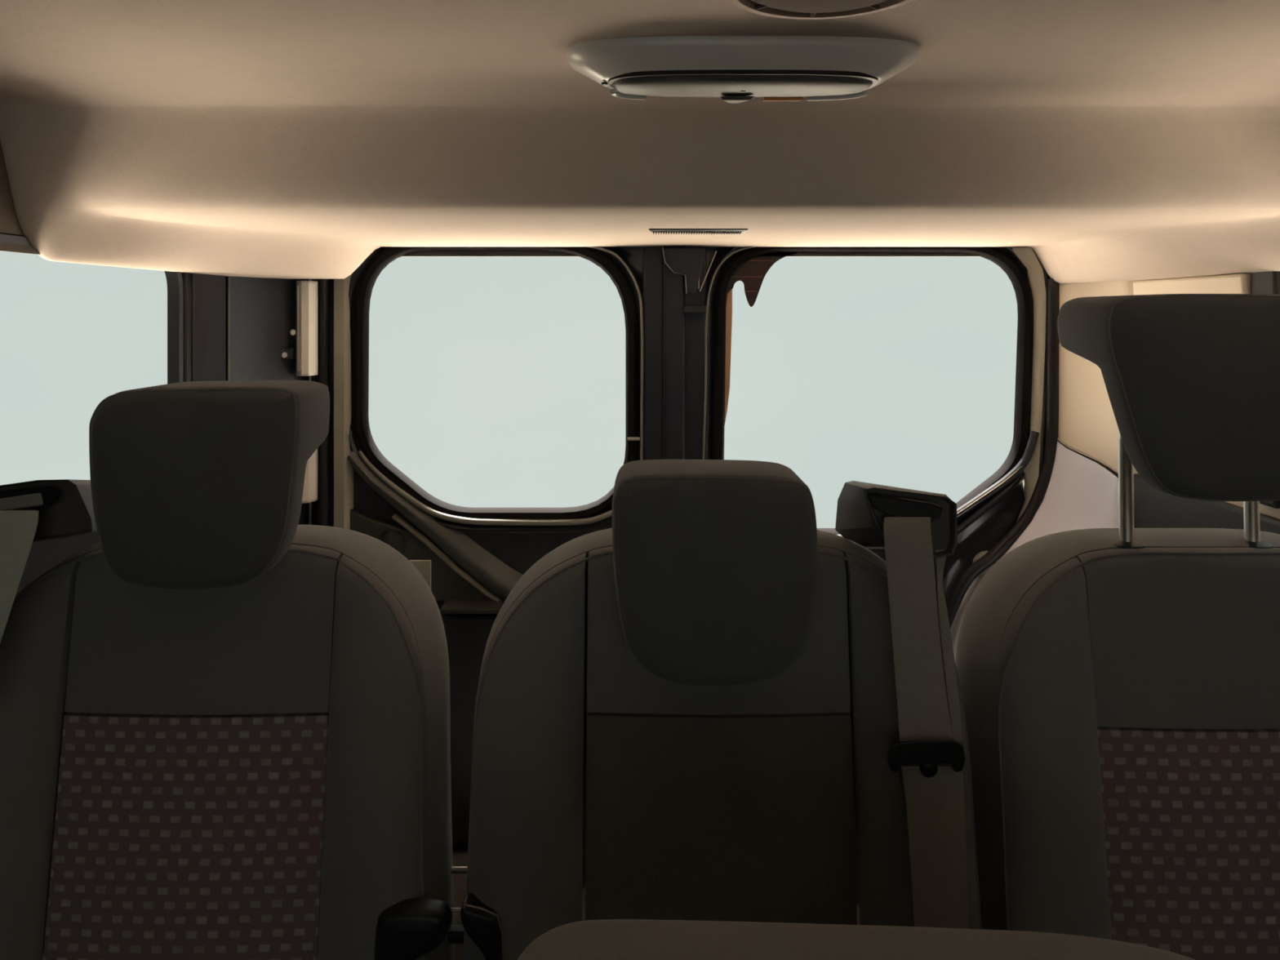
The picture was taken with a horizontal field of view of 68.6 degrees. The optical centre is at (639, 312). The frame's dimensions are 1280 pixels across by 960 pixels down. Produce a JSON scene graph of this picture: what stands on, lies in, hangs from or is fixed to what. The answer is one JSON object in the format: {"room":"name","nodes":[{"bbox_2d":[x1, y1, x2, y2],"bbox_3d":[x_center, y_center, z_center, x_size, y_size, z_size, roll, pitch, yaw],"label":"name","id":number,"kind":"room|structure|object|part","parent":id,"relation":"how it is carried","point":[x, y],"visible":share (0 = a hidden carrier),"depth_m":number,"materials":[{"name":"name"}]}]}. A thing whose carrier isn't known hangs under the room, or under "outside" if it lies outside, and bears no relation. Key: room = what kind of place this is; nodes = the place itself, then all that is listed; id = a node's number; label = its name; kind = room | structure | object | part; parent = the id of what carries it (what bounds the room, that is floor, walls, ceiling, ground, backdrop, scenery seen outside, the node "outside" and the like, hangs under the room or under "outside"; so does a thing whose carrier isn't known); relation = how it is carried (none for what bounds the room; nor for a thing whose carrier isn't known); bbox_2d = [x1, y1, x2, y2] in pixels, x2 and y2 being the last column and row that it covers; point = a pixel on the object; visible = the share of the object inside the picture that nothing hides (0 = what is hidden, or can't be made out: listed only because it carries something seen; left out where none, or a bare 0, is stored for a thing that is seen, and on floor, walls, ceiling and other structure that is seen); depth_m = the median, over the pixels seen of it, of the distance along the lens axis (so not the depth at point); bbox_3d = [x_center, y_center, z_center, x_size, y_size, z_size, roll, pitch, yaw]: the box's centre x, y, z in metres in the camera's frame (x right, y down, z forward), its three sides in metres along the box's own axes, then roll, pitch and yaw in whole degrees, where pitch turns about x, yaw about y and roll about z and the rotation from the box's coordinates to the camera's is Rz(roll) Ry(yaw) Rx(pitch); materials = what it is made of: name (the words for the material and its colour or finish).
{"room":"vehicle interior","nodes":[
{"label":"vehicle interior","id":0,"kind":"room"},
{"bbox_2d":[0,232,227,959],"bbox_3d":[-0.806,0.400,0.225,0.068,1.480,3.650,0,0,0],"label":"panel","id":1,"kind":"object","parent":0,"point":[44,555],"depth_m":1.34,"materials":[{"name":"grey plastic"}]},
{"bbox_2d":[0,140,40,254],"bbox_3d":[-0.777,-0.168,0.730,0.006,0.185,1.060,0,0,0],"label":"trim","id":2,"kind":"structure","parent":1,"relation":"attached to","point":[9,221],"depth_m":1.15,"materials":[{"name":"brown plastic"}]},
{"bbox_2d":[181,272,308,524],"bbox_3d":[-0.747,0.520,1.789,0.037,1.240,0.413,0,0,11],"label":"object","id":3,"kind":"structure","parent":1,"relation":"attached to","point":[262,312],"depth_m":1.78,"materials":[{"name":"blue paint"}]},
{"bbox_3d":[-0.727,0.470,1.869,0.018,1.140,0.247,0,0,17],"label":"pillar plate","id":4,"kind":"part","parent":3,"relation":"part of","materials":[{"name":"grey plastic"}]},
{"bbox_2d":[0,0,1279,283],"bbox_3d":[0.089,-0.161,0.185,1.734,0.202,3.570,0,0,0],"label":"ceiling","id":5,"kind":"structure","parent":0,"point":[1110,140],"depth_m":1.14,"materials":[{"name":"fabric"}]},
{"bbox_2d":[648,228,747,234],"bbox_3d":[0.091,-0.132,1.496,0.155,0.009,0.057,0,0,0],"label":"ceiling vent","id":6,"kind":"object","parent":5,"relation":"in","point":[691,231],"visible":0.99,"depth_m":1.50,"materials":[{"name":"black plastic"}]},
{"bbox_2d":[567,35,919,103],"bbox_3d":[0.098,-0.230,0.905,0.336,0.045,0.116,0,0,0],"label":"ceiling lamp","id":7,"kind":"object","parent":5,"relation":"attached to","point":[735,69],"visible":1,"depth_m":0.86,"materials":[{"name":"beige plastic"}]},
{"bbox_2d":[720,96,754,103],"bbox_3d":[0.095,-0.210,0.928,0.032,0.007,0.031,0,0,0],"label":"switch","id":8,"kind":"object","parent":7,"relation":"attached to","point":[731,100],"depth_m":0.91,"materials":[{"name":"plastic"}]},
{"bbox_2d":[726,0,913,19],"bbox_3d":[0.139,-0.244,0.690,0.166,0.016,0.166,0,0,0],"label":"ceiling vent","id":9,"kind":"object","parent":5,"relation":"in","point":[786,9],"visible":1,"depth_m":0.73,"materials":[{"name":"beige plastic"}]},
{"bbox_3d":[0.099,-0.240,0.730,0.023,0.004,0.004,0,0,45],"label":"blade","id":10,"kind":"part","parent":9,"relation":"part of","materials":[{"name":"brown plastic"}]},
{"bbox_3d":[0.139,-0.240,0.747,0.004,0.004,0.023,0,0,0],"label":"blade","id":11,"kind":"part","parent":9,"relation":"part of","materials":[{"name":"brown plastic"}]},
{"bbox_3d":[0.179,-0.240,0.730,0.004,0.004,0.023,0,0,45],"label":"blade","id":12,"kind":"part","parent":9,"relation":"part of","materials":[{"name":"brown plastic"}]},
{"bbox_2d":[452,847,859,924],"bbox_3d":[0.087,1.155,0.250,1.975,0.030,3.700,0,0,0],"label":"floor","id":13,"kind":"structure","parent":0,"point":[460,854],"depth_m":1.86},
{"bbox_2d":[0,380,454,959],"bbox_3d":[-0.467,0.607,0.875,0.568,1.066,0.511,0,0,0],"label":"seat","id":14,"kind":"object","parent":13,"relation":"on","point":[225,718],"visible":0.97,"depth_m":0.95,"materials":[{"name":"fabric"}]},
{"bbox_2d":[0,510,39,643],"bbox_3d":[-0.649,0.307,0.918,0.096,0.216,0.059,0,0,0],"label":"belt","id":15,"kind":"object","parent":14,"relation":"attached to","point":[18,528],"visible":1,"depth_m":0.92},
{"bbox_2d":[0,479,97,542],"bbox_3d":[-0.655,0.218,1.014,0.193,0.096,0.132,0,0,0],"label":"outlet","id":16,"kind":"object","parent":14,"relation":"attached to","point":[65,507],"depth_m":0.96,"materials":[{"name":"black plastic"}]},
{"bbox_3d":[-0.462,0.585,0.954,0.275,0.330,0.067,0,0,0],"label":"panel","id":17,"kind":"part","parent":14,"relation":"part of","materials":[{"name":"fabric"}]},
{"bbox_3d":[-0.462,0.334,0.999,0.275,0.165,0.056,0,0,0],"label":"panel","id":18,"kind":"part","parent":14,"relation":"part of","materials":[{"name":"grey fabric"}]},
{"bbox_3d":[-0.462,0.497,1.027,0.530,0.506,0.209,0,0,0],"label":"panel","id":19,"kind":"part","parent":14,"relation":"part of","materials":[{"name":"grey fabric"}]},
{"bbox_2d":[447,866,466,943],"bbox_3d":[-0.199,0.634,1.004,0.113,0.062,0.038,0,0,0],"label":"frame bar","id":20,"kind":"object","parent":14,"relation":"attached to","point":[456,932],"visible":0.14,"depth_m":0.99,"materials":[{"name":"metal"}]},
{"bbox_3d":[-0.199,0.658,0.993,0.113,0.013,0.015,0,0,0],"label":"bar plate","id":21,"kind":"part","parent":20,"relation":"part of","materials":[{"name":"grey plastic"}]},
{"bbox_2d":[409,560,431,589],"bbox_3d":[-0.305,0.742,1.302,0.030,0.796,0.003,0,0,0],"label":"paper card","id":22,"kind":"object","parent":13,"relation":"on","point":[424,566],"visible":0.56,"depth_m":1.30,"materials":[{"name":"beige paper"}]},
{"bbox_2d":[460,459,982,959],"bbox_3d":[0.082,0.650,0.875,0.534,0.980,0.511,0,0,0],"label":"seat","id":23,"kind":"object","parent":13,"relation":"on","point":[686,707],"visible":0.91,"depth_m":0.95,"materials":[{"name":"fabric"}]},
{"bbox_3d":[0.082,0.334,0.999,0.275,0.165,0.057,0,0,0],"label":"panel","id":24,"kind":"part","parent":23,"relation":"part of","materials":[{"name":"grey fabric"}]},
{"bbox_3d":[0.082,0.585,0.954,0.275,0.330,0.067,0,0,0],"label":"panel","id":25,"kind":"part","parent":23,"relation":"part of","materials":[{"name":"fabric"}]},
{"bbox_2d":[835,480,957,558],"bbox_3d":[0.278,0.221,1.010,0.111,0.088,0.121,0,0,0],"label":"outlet","id":26,"kind":"object","parent":23,"relation":"attached to","point":[862,508],"depth_m":0.96,"materials":[{"name":"black plastic"}]},
{"bbox_2d":[883,516,968,928],"bbox_3d":[0.276,0.428,0.917,0.082,0.443,0.098,0,0,0],"label":"belt","id":27,"kind":"object","parent":23,"relation":"attached to","point":[929,717],"visible":0.97,"depth_m":0.91,"materials":[{"name":"grey fabric"}]},
{"bbox_2d":[517,919,1195,959],"bbox_3d":[0.135,0.752,0.299,0.548,0.775,0.558,0,0,0],"label":"seat","id":28,"kind":"object","parent":13,"relation":"on","point":[606,939],"visible":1,"depth_m":0.55,"materials":[{"name":"grey fabric"}]},
{"bbox_2d":[955,293,1279,959],"bbox_3d":[0.612,0.560,0.875,0.522,1.159,0.510,0,0,0],"label":"seat","id":29,"kind":"object","parent":13,"relation":"on","point":[1120,687],"visible":0.98,"depth_m":0.96,"materials":[{"name":"fabric"}]},
{"bbox_3d":[0.612,0.499,1.026,0.522,0.502,0.208,0,0,0],"label":"panel","id":30,"kind":"part","parent":29,"relation":"part of","materials":[{"name":"grey fabric"}]},
{"bbox_3d":[0.536,0.172,1.012,0.015,0.177,0.061,0,0,0],"label":"post","id":31,"kind":"part","parent":29,"relation":"part of","materials":[{"name":"silver metal"}]},
{"bbox_3d":[0.612,0.343,0.998,0.275,0.175,0.058,0,0,0],"label":"panel","id":32,"kind":"part","parent":29,"relation":"part of","materials":[{"name":"grey fabric"}]},
{"bbox_3d":[0.612,0.592,0.953,0.275,0.316,0.065,0,0,0],"label":"panel","id":33,"kind":"part","parent":29,"relation":"part of","materials":[{"name":"fabric"}]},
{"bbox_3d":[0.674,0.172,1.012,0.015,0.177,0.061,0,0,0],"label":"post","id":34,"kind":"part","parent":29,"relation":"part of","materials":[{"name":"silver metal"}]},
{"bbox_2d":[311,279,1089,526],"bbox_3d":[0.087,0.400,2.025,1.975,1.480,0.070,0,0,0],"label":"wall","id":35,"kind":"structure","parent":0,"point":[331,282],"depth_m":1.99,"materials":[{"name":"paint"}]},
{"bbox_2d":[308,279,311,524],"bbox_3d":[-0.688,0.465,1.955,0.006,1.150,0.006,0,0,0],"label":"trim","id":36,"kind":"structure","parent":35,"relation":"attached to","point":[309,376],"depth_m":1.95,"materials":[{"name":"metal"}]},
{"bbox_2d":[314,279,328,525],"bbox_3d":[-0.668,0.465,1.965,0.028,1.150,0.028,0,0,0],"label":"trim","id":37,"kind":"structure","parent":35,"relation":"attached to","point":[321,504],"depth_m":1.95,"materials":[{"name":"black rubber"}]},
{"bbox_2d":[280,246,644,847],"bbox_3d":[-0.290,0.478,1.948,0.915,1.324,0.184,0,0,0],"label":"door","id":38,"kind":"structure","parent":35,"relation":"in","point":[477,556],"depth_m":1.98,"materials":[{"name":"paint"}]},
{"bbox_3d":[-0.720,0.085,1.895,0.053,0.027,0.025,0,0,-36],"label":"hinge arm","id":39,"kind":"part","parent":38,"relation":"part of","materials":[{"name":"black plastic"}]},
{"bbox_3d":[-0.697,0.032,1.896,0.092,0.193,0.043,0,0,-28],"label":"door hinge","id":40,"kind":"part","parent":38,"relation":"part of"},
{"bbox_3d":[-0.697,0.322,1.896,0.092,0.129,0.043,0,0,-28],"label":"door hinge","id":41,"kind":"part","parent":38,"relation":"part of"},
{"bbox_3d":[-0.525,0.488,1.977,0.059,0.059,0.031,0,0,0],"label":"grab knob","id":42,"kind":"part","parent":38,"relation":"part of","materials":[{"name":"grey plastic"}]},
{"bbox_3d":[-0.474,0.506,1.992,0.347,0.209,0.016,0,0,0],"label":"panel","id":43,"kind":"part","parent":38,"relation":"part of","materials":[{"name":"black plastic"}]},
{"bbox_3d":[-0.312,0.877,1.982,0.635,0.487,0.033,0,0,0],"label":"trim","id":44,"kind":"part","parent":38,"relation":"part of","materials":[{"name":"black plastic"}]},
{"bbox_2d":[642,246,716,460],"bbox_3d":[0.083,0.497,1.980,0.153,1.285,0.100,0,0,0],"label":"door frame","id":45,"kind":"structure","parent":35,"relation":"attached to","point":[674,278],"depth_m":1.98,"materials":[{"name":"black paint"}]},
{"bbox_3d":[0.114,-0.006,1.955,0.050,0.016,0.020,0,0,0],"label":"striker plate","id":46,"kind":"part","parent":45,"relation":"part of","materials":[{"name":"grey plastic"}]},
{"bbox_3d":[0.141,-0.086,1.940,0.038,0.084,0.003,0,0,-16],"label":"latch rod","id":47,"kind":"part","parent":45,"relation":"part of","materials":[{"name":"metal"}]},
{"bbox_2d":[400,250,981,257],"bbox_3d":[0.115,-0.230,2.015,1.630,0.220,0.030,0,0,0],"label":"trim","id":48,"kind":"structure","parent":35,"relation":"attached to","point":[427,253],"depth_m":2.00,"materials":[{"name":"black rubber"}]},
{"bbox_2d":[702,246,1051,620],"bbox_3d":[0.508,0.480,1.984,0.764,1.321,0.112,0,0,0],"label":"door","id":49,"kind":"structure","parent":35,"relation":"in","point":[990,510],"depth_m":1.98,"materials":[{"name":"paint"}]},
{"bbox_3d":[0.723,0.527,1.949,0.060,0.061,0.040,0,0,17],"label":"grab knob","id":50,"kind":"part","parent":49,"relation":"part of","materials":[{"name":"black plastic"}]},
{"bbox_2d":[938,278,1059,628],"bbox_3d":[0.737,0.317,1.944,0.277,0.775,0.032,0,0,-3],"label":"door seal","id":51,"kind":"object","parent":35,"relation":"attached to","point":[968,576],"depth_m":1.94,"materials":[{"name":"black rubber"}]},
{"bbox_2d":[950,438,1119,661],"bbox_3d":[0.782,0.693,1.858,0.311,0.874,0.254,0,0,0],"label":"trim","id":52,"kind":"structure","parent":35,"relation":"attached to","point":[1081,493],"depth_m":1.89,"materials":[{"name":"white plastic"}]},
{"bbox_2d":[1089,455,1279,519],"bbox_3d":[0.981,0.400,0.225,0.068,1.480,3.650,0,0,0],"label":"wall","id":53,"kind":"structure","parent":0,"point":[1264,509],"depth_m":1.44,"materials":[{"name":"beige plastic"}]},
{"bbox_2d":[1057,280,1137,474],"bbox_3d":[0.904,0.108,1.867,0.016,0.417,0.243,0,0,-19],"label":"trim","id":54,"kind":"structure","parent":53,"relation":"attached to","point":[1087,423],"depth_m":1.89,"materials":[{"name":"beige plastic"}]},
{"bbox_2d":[1133,273,1250,295],"bbox_3d":[0.938,-0.030,1.603,0.024,0.060,0.325,0,0,0],"label":"trim","id":55,"kind":"structure","parent":53,"relation":"attached to","point":[1240,283],"depth_m":1.56,"materials":[{"name":"beige plastic"}]},
{"bbox_2d":[1133,473,1279,533],"bbox_3d":[0.915,0.721,0.985,0.069,0.838,1.570,0,0,0],"label":"trim","id":56,"kind":"structure","parent":53,"relation":"attached to","point":[1153,508],"depth_m":1.60,"materials":[{"name":"grey plastic"}]},
{"bbox_2d":[1250,271,1279,508],"bbox_3d":[0.943,0.107,1.410,0.016,0.365,0.060,0,0,0],"label":"trim","id":57,"kind":"structure","parent":53,"relation":"attached to","point":[1261,282],"depth_m":1.40,"materials":[{"name":"grey plastic"}]}
]}

